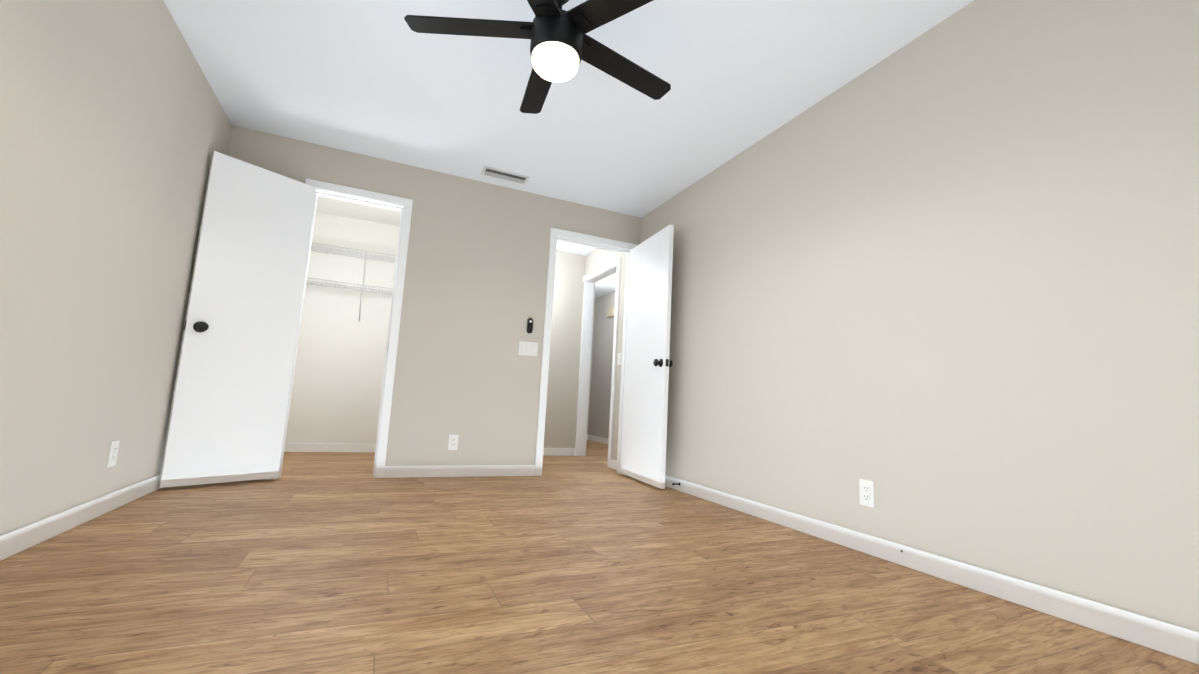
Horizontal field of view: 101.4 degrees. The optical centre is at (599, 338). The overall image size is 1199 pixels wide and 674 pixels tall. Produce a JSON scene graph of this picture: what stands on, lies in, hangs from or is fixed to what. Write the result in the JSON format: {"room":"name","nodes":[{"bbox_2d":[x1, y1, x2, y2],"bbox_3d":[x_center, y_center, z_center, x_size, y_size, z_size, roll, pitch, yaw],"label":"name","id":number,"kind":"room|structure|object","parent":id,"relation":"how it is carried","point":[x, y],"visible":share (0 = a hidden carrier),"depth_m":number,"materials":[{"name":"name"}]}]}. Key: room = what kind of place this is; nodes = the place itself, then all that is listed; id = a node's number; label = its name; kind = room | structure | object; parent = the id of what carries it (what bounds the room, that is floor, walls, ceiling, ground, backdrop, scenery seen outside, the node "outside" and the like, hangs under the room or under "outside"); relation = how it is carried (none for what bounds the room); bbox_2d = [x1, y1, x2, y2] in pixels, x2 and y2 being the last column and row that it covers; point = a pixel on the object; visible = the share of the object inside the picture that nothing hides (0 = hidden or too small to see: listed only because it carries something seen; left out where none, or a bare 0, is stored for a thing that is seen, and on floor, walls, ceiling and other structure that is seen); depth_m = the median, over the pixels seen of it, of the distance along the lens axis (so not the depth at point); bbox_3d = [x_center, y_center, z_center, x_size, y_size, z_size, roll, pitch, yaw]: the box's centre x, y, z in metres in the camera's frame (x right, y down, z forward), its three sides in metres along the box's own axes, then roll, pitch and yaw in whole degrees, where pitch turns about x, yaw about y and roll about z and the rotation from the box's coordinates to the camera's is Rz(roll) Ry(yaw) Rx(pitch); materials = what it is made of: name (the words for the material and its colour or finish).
{"room":"empty bedroom","nodes":[
{"label":"empty bedroom","id":0,"kind":"room"},
{"bbox_2d":[0,0,231,534],"bbox_3d":[-2.085,-0.426,1.962,0.120,2.380,6.140,6,-8,-24],"label":"wall","id":1,"kind":"structure","parent":0,"point":[115,127],"depth_m":1.96,"materials":[{"name":"beige paint"}]},
{"bbox_2d":[0,474,159,560],"bbox_3d":[-1.758,0.642,1.123,0.015,0.085,4.312,6,-8,-24],"label":"baseboard","id":2,"kind":"structure","parent":1,"relation":"attached to","point":[13,542],"depth_m":1.98,"materials":[{"name":"white wood"}]},
{"bbox_2d":[106,440,119,467],"bbox_3d":[-2.259,0.534,2.280,0.009,0.116,0.072,6,-8,-24],"label":"outlet","id":3,"kind":"object","parent":1,"relation":"attached to","point":[113,453],"visible":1,"depth_m":2.27,"materials":[{"name":"white plastic"}]},
{"bbox_2d":[285,212,398,443],"bbox_3d":[-2.397,-0.041,5.099,1.911,2.380,0.120,6,-8,-24],"label":"wall","id":4,"kind":"structure","parent":0,"point":[338,377],"depth_m":4.95,"materials":[{"name":"beige paint"}]},
{"bbox_2d":[284,443,375,451],"bbox_3d":[-2.480,1.084,4.869,1.789,0.085,0.015,6,-8,-24],"label":"baseboard","id":5,"kind":"structure","parent":4,"relation":"attached to","point":[317,447],"depth_m":4.78,"materials":[{"name":"white wood"}]},
{"bbox_2d":[306,277,392,321],"bbox_3d":[-2.344,-0.354,4.914,1.779,0.339,0.318,6,-8,-24],"label":"closet shelf","id":6,"kind":"object","parent":4,"relation":"attached to","point":[361,287],"visible":0.46,"depth_m":4.78,"materials":[{"name":"white metal"}]},
{"bbox_2d":[311,242,395,286],"bbox_3d":[-2.326,-0.691,4.958,1.779,0.339,0.318,6,-8,-24],"label":"closet shelf","id":7,"kind":"object","parent":4,"relation":"attached to","point":[366,255],"visible":0.38,"depth_m":4.85,"materials":[{"name":"white metal"}]},
{"bbox_2d":[227,125,640,465],"bbox_3d":[-1.097,-0.121,3.946,3.334,2.380,0.120,6,-8,-24],"label":"wall","id":8,"kind":"structure","parent":0,"point":[475,287],"depth_m":3.89,"materials":[{"name":"beige paint"}]},
{"bbox_2d":[158,151,315,487],"bbox_3d":[-2.257,-0.118,3.139,0.151,2.014,0.610,-2,-9,36],"label":"closet door","id":9,"kind":"structure","parent":8,"relation":"in","point":[227,417],"depth_m":3.09,"materials":[{"name":"white painted wood"}]},
{"bbox_2d":[266,178,412,479],"bbox_3d":[-1.863,-0.045,3.591,0.633,2.060,0.122,6,-8,-24],"label":"door frame","id":10,"kind":"structure","parent":8,"relation":"attached to","point":[345,197],"depth_m":3.60,"materials":[{"name":"white wood"}]},
{"bbox_2d":[448,435,458,449],"bbox_3d":[-1.123,0.796,3.767,0.072,0.116,0.009,6,-8,-24],"label":"outlet","id":11,"kind":"object","parent":8,"relation":"attached to","point":[453,442],"visible":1,"depth_m":3.76,"materials":[{"name":"white plastic"}]},
{"bbox_2d":[384,465,534,477],"bbox_3d":[-1.044,1.019,3.778,1.129,0.085,0.012,6,-8,-24],"label":"baseboard","id":12,"kind":"structure","parent":8,"relation":"attached to","point":[435,470],"depth_m":3.76,"materials":[{"name":"white wood"}]},
{"bbox_2d":[518,341,537,355],"bbox_3d":[-0.592,0.082,4.080,0.163,0.116,0.014,6,-8,-24],"label":"light switch","id":13,"kind":"object","parent":8,"relation":"attached to","point":[528,348],"visible":1,"depth_m":4.08,"materials":[{"name":"white plastic"}]},
{"bbox_2d":[527,318,532,332],"bbox_3d":[-0.580,-0.109,4.101,0.046,0.128,0.022,6,-8,-24],"label":"remote","id":14,"kind":"object","parent":8,"relation":"attached to","point":[529,325],"visible":1,"depth_m":4.09,"materials":[{"name":"black plastic"}]},
{"bbox_2d":[534,227,637,475],"bbox_3d":[-0.106,0.124,4.369,0.875,2.105,0.150,6,-8,-24],"label":"door frame","id":15,"kind":"structure","parent":8,"relation":"attached to","point":[555,233],"depth_m":4.26,"materials":[{"name":"white wood"}]},
{"bbox_2d":[620,225,673,488],"bbox_3d":[0.381,0.140,4.080,0.151,2.014,0.768,6,-8,-20],"label":"door","id":16,"kind":"structure","parent":15,"relation":"in","point":[648,363],"depth_m":3.98,"materials":[{"name":"white wood"}]},
{"bbox_2d":[544,251,585,447],"bbox_3d":[-0.791,0.104,5.574,1.423,2.380,0.120,6,-8,-24],"label":"wall","id":17,"kind":"structure","parent":0,"point":[562,389],"depth_m":5.68,"materials":[{"name":"beige paint"}]},
{"bbox_2d":[543,448,574,455],"bbox_3d":[-0.878,1.228,5.344,1.303,0.085,0.012,6,-8,-24],"label":"baseboard","id":18,"kind":"structure","parent":17,"relation":"attached to","point":[561,452],"depth_m":5.52,"materials":[{"name":"white wood"}]},
{"bbox_2d":[163,0,973,298],"bbox_3d":[-0.407,-1.330,3.897,4.552,0.125,8.100,6,-8,-24],"label":"ceiling","id":19,"kind":"structure","parent":0,"point":[380,79],"depth_m":2.76,"materials":[{"name":"white paint"}]},
{"bbox_2d":[481,166,529,184],"bbox_3d":[-0.752,-1.301,3.916,0.360,0.013,0.150,6,-8,-24],"label":"ceiling vent","id":20,"kind":"object","parent":19,"relation":"in","point":[504,175],"visible":1,"depth_m":3.91,"materials":[{"name":"silver metal"}]},
{"bbox_2d":[404,0,670,113],"bbox_3d":[-0.174,-1.297,2.081,1.201,0.427,1.178,6,-8,-24],"label":"ceiling fan","id":21,"kind":"object","parent":19,"relation":"hanging from","point":[562,44],"visible":1,"depth_m":2.00,"materials":[{"name":"black metal"}]},
{"bbox_2d":[587,298,595,433],"bbox_3d":[-0.591,0.429,8.029,0.978,2.380,0.120,6,-8,-24],"label":"wall","id":22,"kind":"structure","parent":0,"point":[591,366],"depth_m":8.16,"materials":[{"name":"beige paint"}]},
{"bbox_2d":[0,440,1198,673],"bbox_3d":[-0.535,1.114,3.584,4.552,0.100,8.100,6,-8,-24],"label":"floor","id":23,"kind":"structure","parent":0,"point":[348,562],"depth_m":1.58,"materials":[{"name":"brown wood"}]},
{"bbox_2d":[589,290,615,438],"bbox_3d":[0.637,0.315,6.641,0.120,2.380,3.668,6,-8,-24],"label":"wall","id":24,"kind":"structure","parent":0,"point":[599,417],"depth_m":7.81,"materials":[{"name":"beige paint"}]},
{"bbox_2d":[587,434,608,443],"bbox_3d":[0.516,1.445,6.469,0.015,0.085,3.428,6,-8,-24],"label":"baseboard","id":25,"kind":"structure","parent":24,"relation":"attached to","point":[590,437],"depth_m":7.65,"materials":[{"name":"white wood"}]},
{"bbox_2d":[607,307,614,317],"bbox_3d":[0.175,-0.416,7.663,0.044,0.140,0.196,6,-8,-24],"label":"door chime","id":26,"kind":"object","parent":24,"relation":"attached to","point":[610,311],"visible":1,"depth_m":7.61,"materials":[{"name":"beige plastic"}]},
{"bbox_2d":[574,0,1198,631],"bbox_3d":[1.019,-0.112,3.150,0.120,2.380,5.804,6,-8,-24],"label":"wall","id":27,"kind":"structure","parent":0,"point":[938,284],"depth_m":1.94,"materials":[{"name":"beige paint"}]},
{"bbox_2d":[575,257,620,467],"bbox_3d":[0.013,0.259,5.337,0.150,2.095,1.011,6,-8,-24],"label":"door frame","id":28,"kind":"structure","parent":27,"relation":"attached to","point":[583,389],"depth_m":5.66,"materials":[{"name":"white wood"}]},
{"bbox_2d":[610,459,616,469],"bbox_3d":[0.162,1.188,4.605,0.012,0.085,0.261,6,-8,-24],"label":"baseboard","id":29,"kind":"structure","parent":27,"relation":"attached to","point":[613,463],"depth_m":4.65,"materials":[{"name":"white wood"}]},
{"bbox_2d":[618,353,621,364],"bbox_3d":[0.194,0.195,4.777,0.014,0.116,0.072,6,-8,-24],"label":"light switch","id":30,"kind":"object","parent":27,"relation":"attached to","point":[619,358],"visible":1,"depth_m":4.76,"materials":[{"name":"white plastic"}]},
{"bbox_2d":[859,479,874,507],"bbox_3d":[1.242,0.717,2.279,0.009,0.116,0.072,6,-8,-24],"label":"outlet","id":31,"kind":"object","parent":27,"relation":"attached to","point":[867,497],"visible":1,"depth_m":2.27,"materials":[{"name":"white plastic"}]},
{"bbox_2d":[665,475,1198,664],"bbox_3d":[1.156,0.959,2.410,0.012,0.085,4.312,6,-8,-24],"label":"baseboard","id":32,"kind":"structure","parent":27,"relation":"attached to","point":[1164,637],"depth_m":1.78,"materials":[{"name":"white wood"}]}
]}

